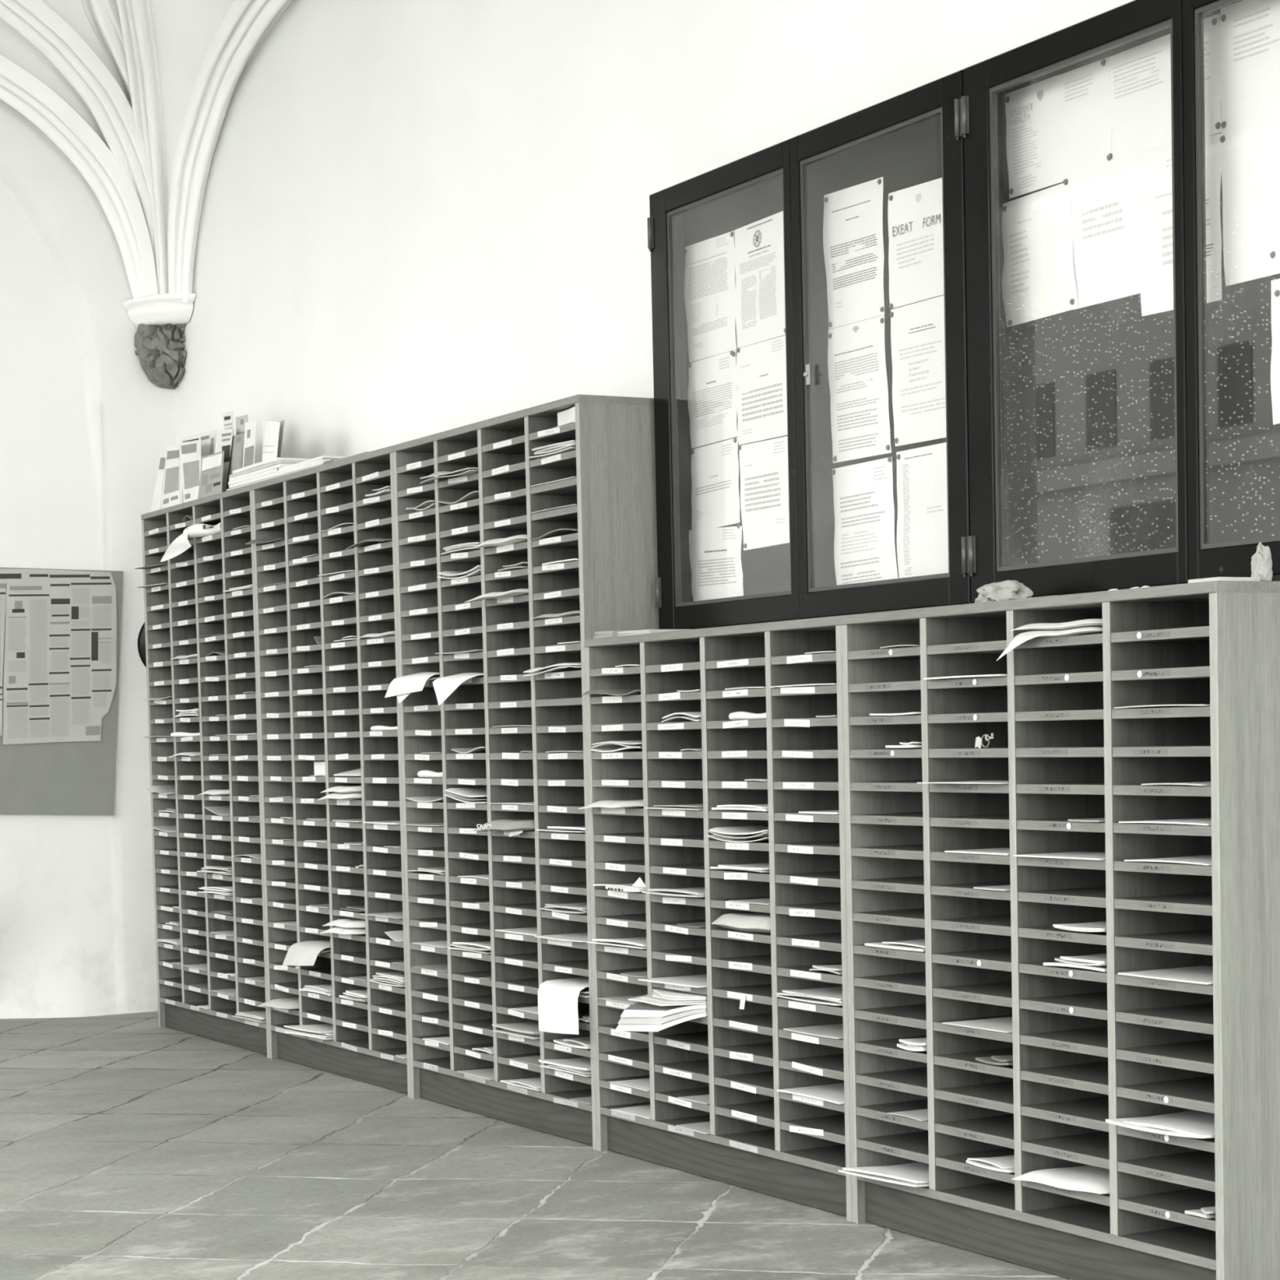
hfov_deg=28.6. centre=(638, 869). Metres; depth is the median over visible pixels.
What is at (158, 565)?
envelope
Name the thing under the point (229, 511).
shelf
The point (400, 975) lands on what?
envelope
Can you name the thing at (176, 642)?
shelf
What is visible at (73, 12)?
ceiling
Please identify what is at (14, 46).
ceiling
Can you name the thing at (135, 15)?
trim
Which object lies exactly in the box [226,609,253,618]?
shelf
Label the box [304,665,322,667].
envelope
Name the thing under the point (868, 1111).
shelf
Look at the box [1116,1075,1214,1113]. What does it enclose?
shelf
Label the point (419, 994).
shelf
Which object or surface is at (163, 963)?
shelf
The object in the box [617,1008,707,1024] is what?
magazine
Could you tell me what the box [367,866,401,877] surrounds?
shelf
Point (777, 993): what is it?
envelope
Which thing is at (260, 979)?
envelope
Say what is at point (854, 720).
shelf
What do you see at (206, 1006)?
envelope
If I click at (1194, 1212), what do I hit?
envelope
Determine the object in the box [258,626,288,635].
shelf
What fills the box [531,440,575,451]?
envelope
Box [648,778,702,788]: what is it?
shelf
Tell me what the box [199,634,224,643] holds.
shelf
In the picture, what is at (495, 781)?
shelf
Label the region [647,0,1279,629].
case
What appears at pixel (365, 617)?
shelf
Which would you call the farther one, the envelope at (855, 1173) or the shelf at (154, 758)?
the shelf at (154, 758)
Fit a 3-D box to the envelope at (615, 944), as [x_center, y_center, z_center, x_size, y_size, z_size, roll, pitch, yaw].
[0.050,0.202,6.909,0.299,0.010,0.275,-3,4,-29]
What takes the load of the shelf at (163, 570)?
attached to the tall cabinet at (193, 604)
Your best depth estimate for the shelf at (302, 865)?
8.84 m
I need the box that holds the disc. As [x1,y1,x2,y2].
[137,622,146,666]
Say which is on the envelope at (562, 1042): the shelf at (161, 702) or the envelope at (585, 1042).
the envelope at (585, 1042)
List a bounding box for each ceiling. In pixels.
[0,17,108,147]
[41,0,129,103]
[149,0,234,219]
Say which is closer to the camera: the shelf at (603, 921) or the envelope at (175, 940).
the shelf at (603, 921)
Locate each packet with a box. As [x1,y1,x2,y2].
[170,653,197,659]
[198,789,229,795]
[257,997,298,1008]
[317,791,361,799]
[320,785,361,793]
[320,926,365,934]
[323,918,365,928]
[357,631,395,638]
[464,588,528,602]
[471,534,527,548]
[473,818,534,836]
[529,610,579,619]
[578,799,643,808]
[711,912,770,933]
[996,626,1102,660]
[1010,618,1102,631]
[1011,1164,1109,1194]
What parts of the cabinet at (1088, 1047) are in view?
panel, panel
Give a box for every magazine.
[593,634,618,638]
[594,630,631,635]
[615,1012,707,1031]
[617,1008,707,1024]
[620,1001,707,1017]
[627,995,707,1005]
[640,991,707,1003]
[652,991,706,999]
[653,988,706,998]
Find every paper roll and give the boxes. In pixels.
[170,732,199,737]
[370,725,397,731]
[417,769,442,777]
[728,711,766,719]
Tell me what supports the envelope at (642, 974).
on the cabinet at (763, 1139)
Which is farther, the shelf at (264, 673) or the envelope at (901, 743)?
the shelf at (264, 673)
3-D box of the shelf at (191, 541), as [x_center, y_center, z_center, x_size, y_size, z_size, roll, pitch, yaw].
[-1.647,-1.279,9.911,0.327,0.020,0.289,-3,4,-29]
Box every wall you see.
[0,99,175,1018]
[173,0,1279,581]
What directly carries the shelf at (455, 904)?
attached to the tall cabinet at (611, 584)
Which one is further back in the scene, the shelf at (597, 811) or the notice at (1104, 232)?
the shelf at (597, 811)
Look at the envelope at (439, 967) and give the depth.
8.03 m
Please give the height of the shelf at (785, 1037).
0.020 m
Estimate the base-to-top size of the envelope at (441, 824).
0.005 m
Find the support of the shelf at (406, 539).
attached to the tall cabinet at (611, 584)
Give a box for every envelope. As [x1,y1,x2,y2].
[134,564,168,568]
[137,582,168,587]
[143,735,171,737]
[157,938,180,943]
[157,940,180,945]
[158,810,176,813]
[168,921,179,924]
[174,714,199,717]
[176,708,199,711]
[178,711,199,715]
[181,963,207,970]
[189,983,208,989]
[196,870,231,875]
[197,891,232,895]
[197,1004,208,1008]
[198,633,224,637]
[198,887,232,891]
[201,867,231,871]
[201,869,231,872]
[201,886,232,890]
[204,866,231,869]
[204,889,232,893]
[208,988,235,995]
[209,754,228,755]
[210,930,234,936]
[211,911,233,915]
[213,910,233,914]
[222,586,252,592]
[229,584,252,589]
[229,733,257,734]
[232,524,250,529]
[232,1015,266,1022]
[235,1013,266,1020]
[237,1010,266,1019]
[242,691,255,693]
[244,976,264,982]
[262,582,286,586]
[276,921,296,925]
[280,817,293,818]
[284,1023,333,1033]
[285,1031,333,1039]
[287,1029,333,1037]
[292,1028,333,1035]
[298,988,332,995]
[302,554,319,557]
[302,986,332,993]
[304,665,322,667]
[304,839,327,842]
[304,984,332,991]
[306,817,326,820]
[308,903,329,908]
[317,569,355,576]
[332,818,362,822]
[333,638,356,641]
[333,768,360,776]
[338,995,367,1001]
[339,907,364,911]
[342,635,356,639]
[342,992,367,998]
[343,842,363,844]
[343,995,367,1000]
[346,906,364,910]
[346,989,367,996]
[349,976,367,981]
[360,911,403,918]
[363,820,399,824]
[364,489,391,497]
[368,979,404,986]
[370,978,404,985]
[372,485,391,491]
[372,975,404,982]
[373,977,404,983]
[375,971,404,979]
[383,845,400,848]
[391,961,404,965]
[395,1053,406,1058]
[402,822,444,826]
[408,870,444,875]
[412,963,448,972]
[413,940,447,947]
[417,866,444,872]
[420,751,441,753]
[422,1036,449,1044]
[435,649,483,653]
[440,546,479,555]
[443,542,479,549]
[444,544,478,551]
[448,946,490,954]
[449,943,490,951]
[452,940,490,948]
[457,874,488,879]
[457,1067,493,1079]
[471,1047,493,1054]
[475,902,489,904]
[479,977,491,979]
[484,1047,493,1052]
[489,801,533,804]
[492,724,532,727]
[492,1021,539,1034]
[493,1029,539,1039]
[494,927,537,935]
[497,566,528,571]
[500,1076,541,1091]
[502,561,528,567]
[506,1029,539,1035]
[507,1055,540,1066]
[509,1078,541,1088]
[510,1006,537,1013]
[518,880,536,883]
[520,751,533,752]
[528,446,576,458]
[530,476,576,486]
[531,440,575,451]
[531,503,577,513]
[533,443,575,454]
[534,442,575,453]
[534,932,587,942]
[535,829,585,832]
[538,1057,591,1071]
[539,907,586,913]
[539,1065,591,1076]
[542,558,578,564]
[544,906,586,911]
[545,750,583,752]
[545,902,586,909]
[546,826,585,830]
[547,1064,591,1074]
[553,1036,590,1048]
[557,640,580,644]
[563,1038,590,1046]
[569,1096,591,1104]
[578,1017,589,1022]
[586,941,646,948]
[591,936,646,946]
[592,877,645,889]
[597,994,646,1004]
[605,885,645,892]
[608,1078,649,1091]
[609,1104,650,1119]
[614,664,639,666]
[620,971,647,977]
[638,973,706,987]
[641,890,705,897]
[644,806,702,809]
[648,886,705,895]
[653,804,702,807]
[675,1121,710,1133]
[676,688,700,692]
[676,922,706,927]
[678,1094,709,1104]
[680,748,702,751]
[710,866,769,872]
[711,807,768,811]
[716,804,768,808]
[718,862,768,870]
[724,686,765,689]
[728,897,769,904]
[744,778,767,781]
[770,683,836,687]
[776,992,842,1003]
[776,1082,844,1104]
[777,995,842,1005]
[782,986,842,1000]
[782,1023,843,1039]
[798,809,839,813]
[804,651,835,653]
[808,968,842,974]
[812,964,841,970]
[815,715,837,717]
[838,1169,928,1186]
[842,1162,928,1183]
[864,938,924,951]
[869,711,921,715]
[880,644,919,648]
[882,939,924,947]
[885,745,921,748]
[886,1108,928,1120]
[897,1043,926,1051]
[898,1037,926,1045]
[899,742,921,745]
[906,1044,926,1048]
[916,780,1008,783]
[923,674,1007,679]
[942,1017,1012,1032]
[944,847,1009,855]
[965,1160,1014,1173]
[967,1155,1014,1168]
[973,884,1010,890]
[975,1057,1013,1065]
[991,1055,1013,1062]
[1013,851,1105,860]
[1043,961,1106,972]
[1053,921,1106,929]
[1053,926,1106,932]
[1054,958,1106,965]
[1060,953,1106,963]
[1067,817,1105,822]
[1105,1110,1214,1138]
[1113,703,1209,708]
[1118,817,1211,825]
[1124,855,1211,865]
[1124,1112,1214,1134]
[1141,781,1210,786]
[1184,1208,1215,1218]
[1200,1206,1215,1213]
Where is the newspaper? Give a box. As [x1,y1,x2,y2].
[159,522,221,562]
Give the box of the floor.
[0,1011,1073,1279]
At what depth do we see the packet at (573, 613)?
7.07 m
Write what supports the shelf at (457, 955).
attached to the tall cabinet at (611, 584)
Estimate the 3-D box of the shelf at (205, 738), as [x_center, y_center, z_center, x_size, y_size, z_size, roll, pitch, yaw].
[-1.477,-0.508,9.680,0.327,0.020,0.289,-3,4,-29]
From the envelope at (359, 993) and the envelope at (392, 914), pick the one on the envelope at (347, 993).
the envelope at (359, 993)
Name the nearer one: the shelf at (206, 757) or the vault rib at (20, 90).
the shelf at (206, 757)
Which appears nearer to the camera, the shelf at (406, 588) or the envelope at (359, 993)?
the shelf at (406, 588)
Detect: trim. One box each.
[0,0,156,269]
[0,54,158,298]
[80,0,132,108]
[116,0,168,293]
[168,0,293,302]
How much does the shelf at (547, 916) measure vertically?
0.020 m
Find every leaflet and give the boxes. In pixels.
[150,454,166,511]
[160,446,181,509]
[178,439,201,502]
[180,430,216,502]
[197,450,224,498]
[216,428,232,492]
[222,410,233,435]
[226,432,244,491]
[235,414,248,467]
[242,419,257,467]
[262,419,279,461]
[276,419,284,457]
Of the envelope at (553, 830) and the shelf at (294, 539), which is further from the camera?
the shelf at (294, 539)
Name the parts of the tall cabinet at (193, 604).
panel, panel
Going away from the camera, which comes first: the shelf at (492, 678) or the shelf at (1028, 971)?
the shelf at (1028, 971)
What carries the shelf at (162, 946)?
attached to the tall cabinet at (193, 604)
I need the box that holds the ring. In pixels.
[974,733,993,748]
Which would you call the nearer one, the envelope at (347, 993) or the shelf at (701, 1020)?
the shelf at (701, 1020)
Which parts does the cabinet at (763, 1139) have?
panel, panel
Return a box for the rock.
[974,579,1033,603]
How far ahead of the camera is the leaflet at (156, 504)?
10.17 m
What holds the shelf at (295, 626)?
attached to the tall cabinet at (327, 713)
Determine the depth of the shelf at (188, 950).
9.98 m
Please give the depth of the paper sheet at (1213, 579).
4.79 m
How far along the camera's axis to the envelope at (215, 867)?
9.65 m
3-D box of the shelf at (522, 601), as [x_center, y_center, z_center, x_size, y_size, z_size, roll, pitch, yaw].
[-0.244,-0.796,7.446,0.327,0.020,0.289,-3,4,-29]
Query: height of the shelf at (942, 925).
0.020 m
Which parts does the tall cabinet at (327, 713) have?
panel, panel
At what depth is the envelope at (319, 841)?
8.77 m
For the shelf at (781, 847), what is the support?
attached to the cabinet at (763, 1139)
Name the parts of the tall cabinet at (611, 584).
panel, panel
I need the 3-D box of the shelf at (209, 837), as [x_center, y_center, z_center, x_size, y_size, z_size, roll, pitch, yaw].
[-1.468,-0.129,9.701,0.327,0.020,0.289,-3,4,-29]
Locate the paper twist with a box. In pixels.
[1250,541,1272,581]
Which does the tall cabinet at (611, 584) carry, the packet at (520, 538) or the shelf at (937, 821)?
the packet at (520, 538)
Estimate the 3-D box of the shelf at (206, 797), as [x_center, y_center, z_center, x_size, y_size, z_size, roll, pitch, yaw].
[-1.472,-0.281,9.693,0.327,0.020,0.289,-3,4,-29]
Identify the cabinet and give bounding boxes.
[141,484,269,1057]
[251,445,410,1097]
[392,394,658,1150]
[584,615,852,1222]
[840,580,1279,1279]
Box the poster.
[3,581,116,744]
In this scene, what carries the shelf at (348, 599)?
attached to the tall cabinet at (327, 713)
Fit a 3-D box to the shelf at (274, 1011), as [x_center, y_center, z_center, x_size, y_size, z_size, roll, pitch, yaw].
[-1.138,0.502,9.171,0.327,0.020,0.289,-3,4,-29]
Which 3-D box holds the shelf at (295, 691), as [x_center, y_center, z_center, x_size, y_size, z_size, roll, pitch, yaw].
[-1.012,-0.626,8.837,0.327,0.020,0.289,-3,4,-29]
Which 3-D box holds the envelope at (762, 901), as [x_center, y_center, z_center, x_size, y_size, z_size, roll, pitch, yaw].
[0.357,0.078,6.308,0.199,0.003,0.182,-3,4,-29]
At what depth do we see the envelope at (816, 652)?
5.94 m
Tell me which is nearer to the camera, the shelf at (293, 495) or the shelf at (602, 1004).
the shelf at (602, 1004)
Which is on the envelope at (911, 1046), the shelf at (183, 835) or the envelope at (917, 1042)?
the envelope at (917, 1042)
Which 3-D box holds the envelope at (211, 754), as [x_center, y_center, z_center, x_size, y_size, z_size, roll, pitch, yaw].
[-1.486,-0.442,9.633,0.272,0.005,0.200,-3,4,-29]
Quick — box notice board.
[0,567,123,814]
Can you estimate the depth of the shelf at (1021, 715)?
5.20 m
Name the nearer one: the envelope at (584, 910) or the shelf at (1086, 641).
the shelf at (1086, 641)
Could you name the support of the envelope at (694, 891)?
on the envelope at (663, 893)
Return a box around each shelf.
[144,526,167,537]
[144,545,167,555]
[145,564,168,574]
[146,584,168,593]
[146,603,169,612]
[146,622,169,631]
[147,641,170,649]
[148,660,171,667]
[149,680,172,686]
[150,698,172,705]
[150,718,173,724]
[151,737,173,742]
[151,755,174,761]
[152,774,174,780]
[152,793,175,799]
[153,812,176,817]
[154,830,177,837]
[155,848,177,856]
[155,866,177,875]
[155,884,178,893]
[156,903,179,913]
[157,922,179,932]
[157,941,180,951]
[158,958,181,969]
[159,977,182,988]
[168,520,192,531]
[170,559,194,569]
[171,578,195,588]
[171,599,195,608]
[172,618,195,626]
[173,638,196,646]
[173,657,197,665]
[173,677,198,684]
[174,697,199,703]
[175,716,199,723]
[176,736,199,742]
[176,755,200,760]
[177,774,201,780]
[177,793,201,799]
[178,812,202,819]
[179,831,203,839]
[179,850,204,858]
[180,869,204,878]
[181,888,204,897]
[182,906,205,917]
[182,926,206,936]
[182,945,207,955]
[183,966,207,975]
[184,982,208,995]
[186,539,193,550]
[195,512,221,524]
[195,533,221,544]
[196,553,222,564]
[197,573,222,583]
[198,594,223,603]
[198,614,224,622]
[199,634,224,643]
[200,654,225,662]
[200,675,226,682]
[201,695,226,702]
[201,715,226,721]
[202,735,227,741]
[203,755,228,760]
[204,775,229,781]
[204,795,230,801]
[204,814,230,821]
[205,833,231,841]
[206,853,231,861]
[207,873,232,881]
[207,893,232,901]
[208,912,233,921]
[208,930,234,941]
[209,950,235,961]
[209,968,235,981]
[210,991,235,1001]
[223,505,250,517]
[223,526,250,537]
[224,546,251,558]
[225,568,252,578]
[226,588,253,599]
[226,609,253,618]
[226,631,253,639]
[227,651,254,659]
[228,672,255,679]
[229,693,256,700]
[230,714,256,720]
[230,734,257,740]
[231,755,257,760]
[231,774,258,781]
[232,795,259,802]
[232,815,259,822]
[233,835,260,843]
[234,856,261,864]
[235,875,262,884]
[235,895,262,905]
[235,915,262,925]
[236,935,263,946]
[237,955,264,967]
[238,974,265,987]
[239,995,265,1008]
[255,496,284,510]
[255,518,284,530]
[256,539,284,551]
[257,561,285,573]
[257,582,286,593]
[258,604,287,614]
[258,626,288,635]
[259,648,288,656]
[260,669,288,677]
[261,690,289,697]
[262,711,290,719]
[262,733,290,739]
[262,754,291,760]
[263,775,292,782]
[264,795,293,803]
[264,817,293,824]
[265,837,293,846]
[266,857,294,867]
[266,878,295,888]
[267,899,296,910]
[267,920,297,931]
[268,940,297,951]
[269,962,297,973]
[270,981,298,995]
[271,1007,299,1016]
[286,488,317,502]
[287,510,318,524]
[288,533,318,545]
[288,555,319,566]
[288,577,319,588]
[289,600,320,609]
[290,622,320,631]
[291,644,321,653]
[292,666,322,674]
[292,688,323,696]
[293,710,324,717]
[293,733,324,739]
[294,754,324,760]
[295,776,325,782]
[295,796,326,804]
[296,818,327,826]
[297,840,327,848]
[297,861,328,871]
[298,882,328,893]
[298,903,329,914]
[299,924,330,936]
[301,966,331,980]
[302,990,332,1002]
[302,1008,333,1024]
[318,951,330,958]
[320,479,352,493]
[320,502,353,515]
[321,524,354,538]
[322,548,355,560]
[322,571,355,582]
[323,594,355,604]
[324,617,356,626]
[324,640,357,649]
[325,662,358,671]
[325,685,358,693]
[326,708,359,715]
[327,731,359,738]
[328,754,360,760]
[328,776,360,782]
[328,799,361,805]
[329,821,362,828]
[330,841,363,851]
[331,863,364,874]
[332,885,364,897]
[332,908,364,919]
[333,933,365,942]
[333,951,366,964]
[334,973,367,987]
[335,996,368,1009]
[335,1016,368,1032]
[355,469,391,484]
[356,493,391,507]
[357,516,391,531]
[357,541,392,554]
[358,564,393,577]
[359,588,394,599]
[360,612,394,622]
[360,635,395,645]
[360,659,395,668]
[361,683,390,691]
[362,706,397,714]
[363,730,397,737]
[364,753,398,759]
[364,776,399,783]
[364,799,399,807]
[365,822,400,831]
[366,844,400,854]
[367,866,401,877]
[368,889,402,901]
[368,915,403,924]
[368,935,404,947]
[369,956,404,971]
[370,982,404,995]
[371,1002,405,1017]
[371,1024,406,1041]
[396,457,434,475]
[397,483,435,498]
[398,507,435,522]
[399,532,435,546]
[399,556,436,570]
[400,582,437,594]
[400,606,438,617]
[401,631,439,641]
[402,655,439,665]
[403,704,440,712]
[404,728,441,736]
[404,753,442,759]
[405,777,442,784]
[406,800,443,808]
[406,825,444,833]
[407,847,444,857]
[408,871,445,881]
[408,893,445,906]
[409,917,446,930]
[409,942,447,955]
[410,966,448,978]
[411,986,448,1003]
[412,1010,449,1027]
[413,1033,449,1051]
[422,680,434,688]
[437,447,478,465]
[438,472,478,489]
[439,498,479,514]
[440,524,479,538]
[440,549,480,563]
[440,575,481,587]
[441,600,481,612]
[442,626,482,636]
[443,651,483,662]
[444,702,484,711]
[444,728,484,735]
[445,752,485,759]
[446,777,486,785]
[447,801,487,810]
[448,826,488,835]
[448,849,488,861]
[448,874,488,886]
[449,897,489,911]
[450,922,490,936]
[451,949,491,961]
[451,970,491,986]
[452,994,492,1011]
[453,1018,493,1036]
[453,1042,493,1062]
[458,676,484,686]
[481,435,524,454]
[482,462,525,479]
[483,488,526,505]
[484,515,527,530]
[484,541,527,555]
[484,568,528,581]
[485,594,528,607]
[486,621,529,632]
[487,647,530,657]
[488,674,530,683]
[488,700,531,708]
[488,726,532,734]
[489,752,533,759]
[490,777,533,786]
[491,804,533,812]
[491,830,534,838]
[492,852,535,864]
[493,877,536,890]
[493,902,537,916]
[494,930,537,942]
[494,952,537,968]
[495,977,538,995]
[496,1002,538,1021]
[497,1032,540,1047]
[497,1052,540,1072]
[528,422,575,442]
[529,449,576,469]
[530,477,577,495]
[531,505,577,522]
[531,533,577,548]
[532,560,578,574]
[533,587,579,600]
[533,615,580,627]
[534,642,581,653]
[534,670,581,679]
[535,697,582,706]
[536,724,582,733]
[537,751,583,759]
[537,777,584,786]
[537,804,584,813]
[538,831,585,840]
[539,855,586,868]
[540,881,586,895]
[541,910,587,922]
[542,937,587,949]
[542,959,588,977]
[544,1040,591,1057]
[545,1067,591,1084]
[577,996,589,1004]
[577,1011,590,1031]
[590,666,640,676]
[590,694,640,704]
[591,723,641,732]
[591,751,642,759]
[592,777,643,787]
[593,807,644,816]
[593,832,644,844]
[594,859,644,872]
[595,888,645,901]
[595,913,646,929]
[596,943,646,957]
[596,967,647,986]
[597,998,632,1009]
[598,1023,648,1042]
[599,1048,649,1070]
[600,1075,649,1098]
[644,662,700,673]
[645,691,701,702]
[646,721,701,730]
[647,751,702,759]
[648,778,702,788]
[648,808,703,817]
[648,835,703,848]
[649,862,704,877]
[650,893,705,906]
[651,919,706,936]
[651,946,706,965]
[652,982,706,995]
[653,1031,708,1053]
[654,1058,709,1083]
[654,1086,709,1112]
[687,1016,707,1024]
[705,657,765,669]
[706,688,765,698]
[706,719,766,728]
[707,749,767,759]
[707,779,768,789]
[708,809,768,820]
[709,840,768,851]
[710,869,769,882]
[710,896,770,913]
[711,928,770,943]
[711,954,771,974]
[712,983,772,1005]
[713,1013,773,1035]
[713,1041,773,1066]
[714,1071,773,1097]
[715,1099,774,1128]
[770,652,835,665]
[771,684,836,696]
[772,717,837,727]
[773,748,838,758]
[773,779,838,791]
[773,809,839,822]
[774,840,839,855]
[775,871,840,887]
[775,901,840,919]
[776,932,841,951]
[777,962,842,984]
[777,997,843,1016]
[777,1022,843,1048]
[778,1053,844,1080]
[779,1091,844,1112]
[780,1114,844,1144]
[848,646,919,659]
[848,680,920,693]
[848,715,921,725]
[849,748,921,758]
[850,779,922,791]
[850,812,923,826]
[851,844,924,860]
[852,875,924,893]
[853,907,924,928]
[853,944,925,961]
[853,971,925,995]
[854,1003,926,1029]
[854,1035,927,1062]
[855,1066,927,1097]
[856,1098,928,1130]
[857,1130,928,1164]
[927,640,1006,654]
[927,675,1007,688]
[928,711,1008,723]
[928,746,1008,757]
[928,783,1008,793]
[929,813,1009,829]
[930,847,1009,865]
[930,880,1010,900]
[931,914,1011,936]
[932,947,1011,972]
[933,981,1012,1007]
[933,1014,1013,1043]
[933,1047,1013,1078]
[934,1080,1013,1113]
[934,1114,1013,1148]
[935,1147,1014,1184]
[1013,633,1102,648]
[1014,671,1102,685]
[1015,709,1103,721]
[1015,745,1104,757]
[1016,780,1104,795]
[1017,816,1105,832]
[1017,851,1105,870]
[1017,886,1106,907]
[1018,921,1106,945]
[1018,960,1106,982]
[1019,991,1107,1020]
[1020,1026,1107,1057]
[1020,1061,1108,1094]
[1021,1095,1109,1132]
[1021,1131,1109,1168]
[1022,1180,1110,1206]
[1111,626,1209,643]
[1111,666,1209,680]
[1111,706,1210,719]
[1112,744,1210,756]
[1112,781,1211,796]
[1113,822,1211,836]
[1113,860,1212,875]
[1114,892,1212,915]
[1114,928,1213,955]
[1115,965,1213,995]
[1115,1002,1213,1035]
[1115,1039,1213,1074]
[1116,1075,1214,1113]
[1116,1124,1214,1152]
[1117,1150,1215,1191]
[1118,1187,1215,1231]
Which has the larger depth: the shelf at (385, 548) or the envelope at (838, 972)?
the shelf at (385, 548)
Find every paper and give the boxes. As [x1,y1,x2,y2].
[143,696,172,700]
[146,785,175,794]
[151,825,176,831]
[168,751,200,757]
[182,515,192,520]
[204,805,230,815]
[207,651,225,655]
[231,853,261,858]
[244,538,284,544]
[314,635,321,644]
[320,523,353,531]
[322,591,355,598]
[345,537,392,549]
[385,930,403,941]
[405,502,435,510]
[405,795,443,802]
[406,500,435,509]
[419,470,478,484]
[420,467,478,478]
[437,490,479,503]
[437,568,480,578]
[438,564,480,575]
[444,791,486,799]
[444,793,487,803]
[445,786,486,796]
[451,746,485,753]
[523,662,581,672]
[523,665,581,675]
[529,528,577,539]
[582,688,640,695]
[591,740,642,745]
[591,742,642,747]
[591,746,642,751]
[661,716,701,722]
[662,711,701,718]
[706,834,768,842]
[708,830,768,838]
[709,825,768,835]
[1117,965,1213,984]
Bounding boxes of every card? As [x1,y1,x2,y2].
[310,761,325,776]
[554,406,575,427]
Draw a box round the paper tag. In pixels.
[739,994,746,1008]
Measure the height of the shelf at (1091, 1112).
0.020 m
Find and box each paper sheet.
[226,475,276,490]
[227,468,279,484]
[229,459,305,478]
[229,463,293,481]
[229,471,276,488]
[232,457,311,474]
[276,458,337,473]
[276,460,328,475]
[276,462,324,477]
[279,455,347,470]
[333,451,368,462]
[617,629,688,634]
[617,631,661,636]
[1187,577,1255,582]
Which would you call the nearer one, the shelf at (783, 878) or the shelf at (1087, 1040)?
the shelf at (1087, 1040)
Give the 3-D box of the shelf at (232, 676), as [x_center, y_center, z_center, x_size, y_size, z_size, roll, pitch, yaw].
[-1.330,-0.725,9.396,0.327,0.020,0.289,-3,4,-29]
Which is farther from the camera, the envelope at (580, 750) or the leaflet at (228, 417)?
the leaflet at (228, 417)
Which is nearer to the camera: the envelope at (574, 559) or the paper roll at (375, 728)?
the envelope at (574, 559)
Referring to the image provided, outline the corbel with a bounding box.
[121,293,195,389]
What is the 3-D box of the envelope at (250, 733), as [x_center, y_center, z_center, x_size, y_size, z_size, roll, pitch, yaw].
[-1.371,-0.508,9.380,0.236,0.006,0.275,-3,4,-29]
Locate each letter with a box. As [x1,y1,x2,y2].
[282,940,330,965]
[295,947,330,968]
[384,671,439,697]
[396,675,439,702]
[432,672,483,705]
[537,977,588,1034]
[541,982,589,993]
[578,993,589,997]
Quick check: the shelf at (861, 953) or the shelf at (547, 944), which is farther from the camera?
the shelf at (547, 944)
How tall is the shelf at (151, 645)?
0.020 m
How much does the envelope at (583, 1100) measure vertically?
0.004 m
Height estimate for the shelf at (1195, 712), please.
0.020 m
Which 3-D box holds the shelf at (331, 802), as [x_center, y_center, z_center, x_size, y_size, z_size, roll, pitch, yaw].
[-0.851,-0.235,8.586,0.327,0.020,0.289,-3,4,-29]
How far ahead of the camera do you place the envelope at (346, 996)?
8.51 m
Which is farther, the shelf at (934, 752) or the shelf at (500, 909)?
the shelf at (500, 909)
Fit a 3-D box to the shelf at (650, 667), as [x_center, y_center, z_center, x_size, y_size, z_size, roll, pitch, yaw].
[0.230,-0.534,6.623,0.327,0.020,0.289,-3,4,-29]
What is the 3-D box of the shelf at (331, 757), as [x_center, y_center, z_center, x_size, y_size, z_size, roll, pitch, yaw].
[-0.854,-0.387,8.578,0.327,0.020,0.289,-3,4,-29]
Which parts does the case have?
door, door, door, door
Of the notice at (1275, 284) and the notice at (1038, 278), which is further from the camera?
the notice at (1038, 278)
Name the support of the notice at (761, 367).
attached to the case
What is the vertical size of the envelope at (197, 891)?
0.011 m
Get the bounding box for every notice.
[684,230,736,362]
[687,349,737,448]
[688,523,743,601]
[690,437,740,529]
[734,211,785,347]
[736,335,787,444]
[737,435,789,550]
[822,177,884,328]
[827,315,891,462]
[831,456,897,585]
[888,177,943,309]
[889,295,946,446]
[896,442,948,577]
[1001,178,1078,327]
[1004,75,1070,198]
[1058,56,1113,178]
[1067,155,1142,309]
[1106,33,1171,161]
[1137,142,1173,316]
[1203,13,1221,137]
[1204,133,1222,302]
[1219,0,1279,286]
[1270,278,1279,424]
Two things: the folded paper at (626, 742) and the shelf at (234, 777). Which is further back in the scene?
the shelf at (234, 777)
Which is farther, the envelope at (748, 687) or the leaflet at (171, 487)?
the leaflet at (171, 487)
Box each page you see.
[0,568,114,613]
[0,582,6,735]
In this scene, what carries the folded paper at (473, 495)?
on the tall cabinet at (611, 584)
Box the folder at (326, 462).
[324,459,335,464]
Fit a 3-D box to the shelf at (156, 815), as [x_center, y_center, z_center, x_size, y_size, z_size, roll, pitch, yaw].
[-1.775,-0.227,10.241,0.327,0.020,0.289,-3,4,-29]
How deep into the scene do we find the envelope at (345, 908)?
8.52 m
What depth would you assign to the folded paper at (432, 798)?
8.03 m
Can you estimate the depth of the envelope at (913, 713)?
5.65 m

